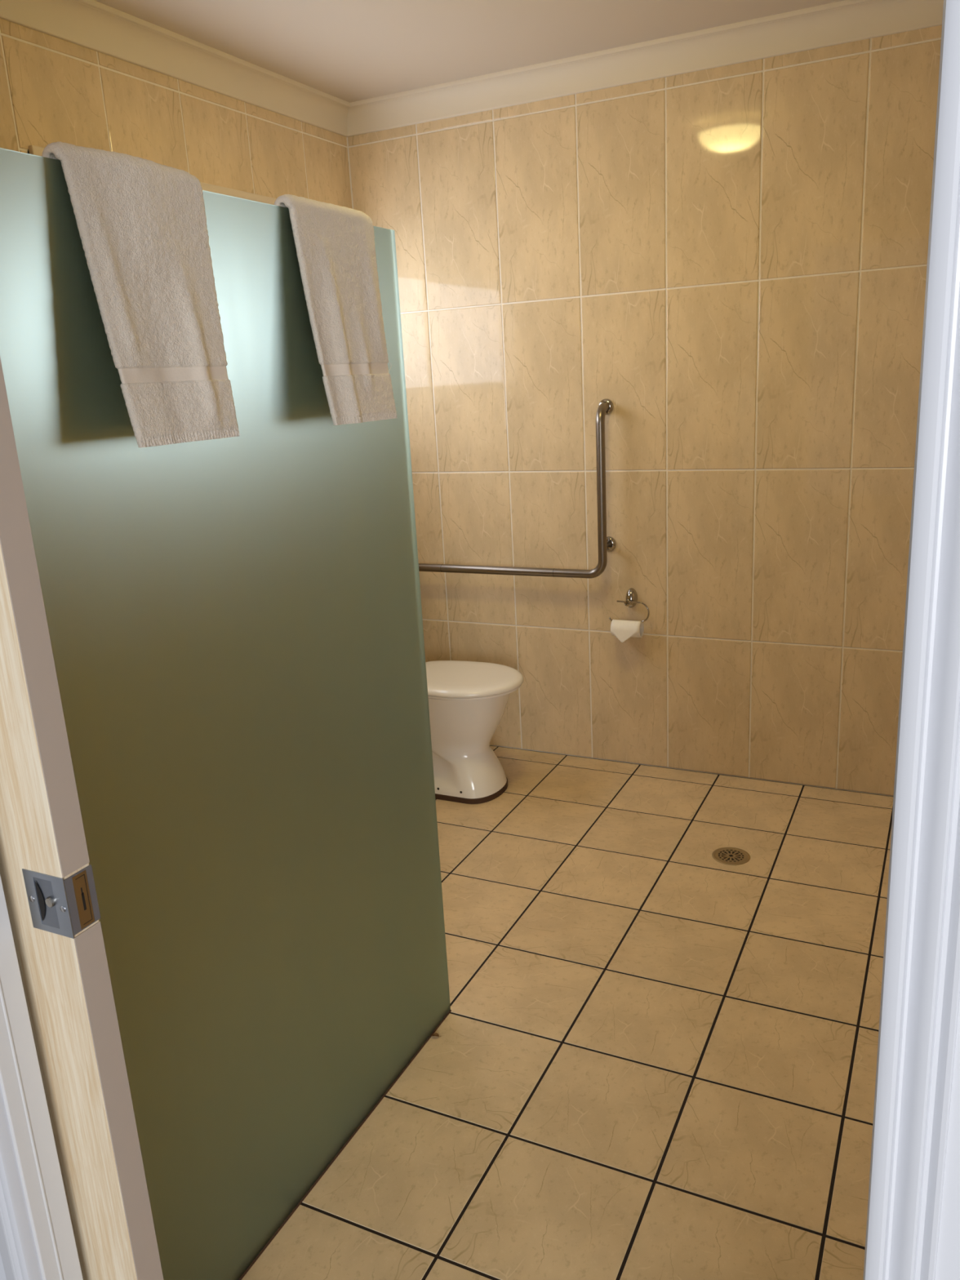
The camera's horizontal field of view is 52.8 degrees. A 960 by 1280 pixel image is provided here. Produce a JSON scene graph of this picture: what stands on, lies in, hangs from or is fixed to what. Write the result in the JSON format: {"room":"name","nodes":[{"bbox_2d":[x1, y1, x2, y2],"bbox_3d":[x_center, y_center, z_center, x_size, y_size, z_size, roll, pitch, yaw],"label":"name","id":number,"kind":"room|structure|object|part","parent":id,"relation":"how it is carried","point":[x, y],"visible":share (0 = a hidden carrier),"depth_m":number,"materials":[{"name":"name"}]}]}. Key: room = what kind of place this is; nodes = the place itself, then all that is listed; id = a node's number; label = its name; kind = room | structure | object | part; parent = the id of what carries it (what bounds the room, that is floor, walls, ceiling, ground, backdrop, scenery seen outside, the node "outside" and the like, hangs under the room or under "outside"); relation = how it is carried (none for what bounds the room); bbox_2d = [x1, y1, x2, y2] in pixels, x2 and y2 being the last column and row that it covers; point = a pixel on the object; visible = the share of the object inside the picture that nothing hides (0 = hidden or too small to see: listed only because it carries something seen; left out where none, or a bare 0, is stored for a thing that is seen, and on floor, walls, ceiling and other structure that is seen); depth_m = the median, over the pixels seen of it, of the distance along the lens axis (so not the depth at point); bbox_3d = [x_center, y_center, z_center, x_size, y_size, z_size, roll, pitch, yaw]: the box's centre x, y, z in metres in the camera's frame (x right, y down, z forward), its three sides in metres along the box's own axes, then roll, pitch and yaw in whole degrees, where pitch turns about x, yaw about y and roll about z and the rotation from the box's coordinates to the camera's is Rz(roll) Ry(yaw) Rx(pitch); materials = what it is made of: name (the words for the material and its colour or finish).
{"room":"bathroom","nodes":[
{"label":"bathroom","id":0,"kind":"room"},
{"bbox_2d":[0,1253,6,1279],"bbox_3d":[-0.371,0.024,0.918,2.980,2.465,0.153,4,17,26],"label":"wall","id":1,"kind":"structure","parent":0,"point":[2,1276],"depth_m":1.15,"materials":[{"name":"paint"}]},
{"bbox_2d":[0,1083,43,1279],"bbox_3d":[-0.564,0.181,0.964,0.066,2.120,0.018,4,17,26],"label":"trim","id":2,"kind":"structure","parent":1,"relation":"attached to","point":[18,1250],"depth_m":1.07,"materials":[{"name":"white paint"}]},
{"bbox_2d":[0,875,83,1279],"bbox_3d":[-0.520,0.204,0.984,0.014,2.060,0.046,4,17,26],"label":"door frame","id":3,"kind":"structure","parent":1,"relation":"attached to","point":[22,1086],"depth_m":1.07,"materials":[{"name":"white paint"}]},
{"bbox_2d":[0,357,163,1279],"bbox_3d":[-0.812,0.169,1.186,0.861,2.037,0.041,4,17,26],"label":"door","id":4,"kind":"structure","parent":1,"relation":"in","point":[46,874],"depth_m":1.04,"materials":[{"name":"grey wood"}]},
{"bbox_3d":[-0.456,0.278,1.020,0.061,0.070,0.001,4,17,26],"label":"plate","id":5,"kind":"part","parent":4,"relation":"part of","materials":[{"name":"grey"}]},
{"bbox_3d":[-0.813,0.169,1.188,0.858,2.037,0.036,4,17,26],"label":"panel","id":6,"kind":"part","parent":4,"relation":"part of","materials":[{"name":"beige wood"}]},
{"bbox_3d":[-0.421,0.275,1.023,0.002,0.064,0.037,4,17,26],"label":"edge plate","id":7,"kind":"part","parent":4,"relation":"part of","materials":[{"name":"silver metal"}]},
{"bbox_3d":[-0.420,0.275,1.023,0.001,0.061,0.018,4,17,26],"label":"latch plate","id":8,"kind":"part","parent":4,"relation":"part of","materials":[{"name":"gold metal"}]},
{"bbox_2d":[862,0,959,1279],"bbox_3d":[0.268,0.243,0.562,0.066,2.120,0.018,4,17,26],"label":"trim","id":9,"kind":"structure","parent":1,"relation":"attached to","point":[913,1227],"depth_m":0.53,"materials":[{"name":"white paint"}]},
{"bbox_2d":[0,17,352,208],"bbox_3d":[-1.060,-0.427,2.721,0.120,2.465,2.896,4,17,26],"label":"wall","id":10,"kind":"structure","parent":0,"point":[53,89],"depth_m":2.72,"materials":[{"name":"beige tile"}]},
{"bbox_2d":[0,0,350,137],"bbox_3d":[-1.033,-1.549,2.390,0.064,0.092,2.623,4,17,26],"label":"crown molding","id":11,"kind":"structure","parent":10,"relation":"attached to","point":[95,25],"depth_m":2.73,"materials":[{"name":"white paint"}]},
{"bbox_2d":[94,0,844,102],"bbox_3d":[0.157,-1.547,1.770,2.980,0.100,2.896,4,17,26],"label":"ceiling","id":12,"kind":"structure","parent":0,"point":[348,51],"depth_m":2.78,"materials":[{"name":"white paint"}]},
{"bbox_2d":[241,745,893,1279],"bbox_3d":[0.316,0.873,2.476,2.980,0.100,2.793,4,17,26],"label":"floor","id":13,"kind":"structure","parent":0,"point":[654,1057],"depth_m":2.13,"materials":[{"name":"brown tile"}]},
{"bbox_2d":[0,147,451,1279],"bbox_3d":[-0.345,0.183,1.641,0.012,1.738,1.031,4,17,26],"label":"glass screen","id":14,"kind":"object","parent":13,"relation":"on","point":[235,624],"visible":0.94,"depth_m":1.55,"materials":[{"name":"green glass"}]},
{"bbox_2d":[41,141,239,448],"bbox_3d":[-0.465,-0.459,1.321,0.106,0.373,0.254,4,17,26],"label":"hand towel","id":15,"kind":"object","parent":14,"relation":"hanging from","point":[141,223],"visible":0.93,"depth_m":1.30,"materials":[{"name":"beige fabric"}]},
{"bbox_2d":[274,194,396,425],"bbox_3d":[-0.263,-0.576,1.718,0.119,0.371,0.263,4,17,26],"label":"hand towel","id":16,"kind":"object","parent":14,"relation":"hanging from","point":[335,244],"visible":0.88,"depth_m":1.69,"materials":[{"name":"beige fabric"}]},
{"bbox_2d":[431,1032,440,1037],"bbox_3d":[-0.100,0.910,2.219,0.023,0.007,0.012,4,17,26],"label":"dry leaf","id":17,"kind":"object","parent":13,"relation":"on","point":[436,1034],"visible":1,"depth_m":2.22,"materials":[{"name":"brown plant"}]},
{"bbox_2d":[425,660,523,804],"bbox_3d":[-0.211,0.152,3.531,0.779,0.793,0.392,4,17,26],"label":"toilet","id":18,"kind":"object","parent":13,"relation":"on","point":[468,700],"visible":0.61,"depth_m":3.42,"materials":[{"name":"white ceramic"}]},
{"bbox_3d":[-0.061,0.153,3.456,0.431,0.010,0.354,4,17,26],"label":"seat","id":19,"kind":"part","parent":18,"relation":"part of","materials":[{"name":"white plastic"}]},
{"bbox_3d":[-0.062,0.136,3.451,0.445,0.026,0.368,4,17,26],"label":"lid","id":20,"kind":"part","parent":18,"relation":"part of","materials":[{"name":"white plastic"}]},
{"bbox_2d":[711,847,750,865],"bbox_3d":[0.770,0.662,2.963,0.114,0.002,0.114,4,17,26],"label":"floor drain","id":21,"kind":"object","parent":13,"relation":"on","point":[726,855],"visible":1,"depth_m":2.96,"materials":[{"name":"gold metal"}]},
{"bbox_2d":[346,25,942,796],"bbox_3d":[0.830,-0.690,3.298,2.980,2.465,0.120,4,17,26],"label":"wall","id":22,"kind":"structure","parent":0,"point":[732,258],"depth_m":3.30,"materials":[{"name":"beige tile"}]},
{"bbox_2d":[418,398,616,578],"bbox_3d":[0.057,-0.553,3.607,0.906,0.640,0.091,4,17,26],"label":"grab rail","id":23,"kind":"object","parent":22,"relation":"attached to","point":[606,406],"visible":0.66,"depth_m":3.47,"materials":[{"name":"silver metal"}]},
{"bbox_2d":[608,587,649,622],"bbox_3d":[0.547,-0.124,3.510,0.153,0.120,0.053,4,17,26],"label":"toilet roll holder","id":24,"kind":"object","parent":22,"relation":"attached to","point":[631,597],"visible":1,"depth_m":3.50,"materials":[{"name":"silver metal"}]},
{"bbox_2d":[610,619,644,642],"bbox_3d":[0.536,-0.034,3.519,0.108,0.078,0.062,4,17,26],"label":"toilet roll","id":25,"kind":"object","parent":24,"relation":"hanging from","point":[623,630],"visible":1,"depth_m":3.50,"materials":[{"name":"white paper"}]},
{"bbox_3d":[0.536,-0.135,3.497,0.023,0.023,0.027,4,17,26],"label":"knob","id":26,"kind":"part","parent":24,"relation":"part of","materials":[{"name":"silver metal"}]},
{"bbox_3d":[0.539,-0.101,3.498,0.153,0.082,0.006,4,17,26],"label":"wire arm","id":27,"kind":"part","parent":24,"relation":"part of","materials":[{"name":"silver metal"}]},
{"bbox_2d":[346,0,943,137],"bbox_3d":[0.727,-1.790,2.913,2.740,0.092,0.064,4,17,26],"label":"crown molding","id":28,"kind":"structure","parent":22,"relation":"attached to","point":[845,21],"depth_m":3.01,"materials":[{"name":"white paint"}]}
]}

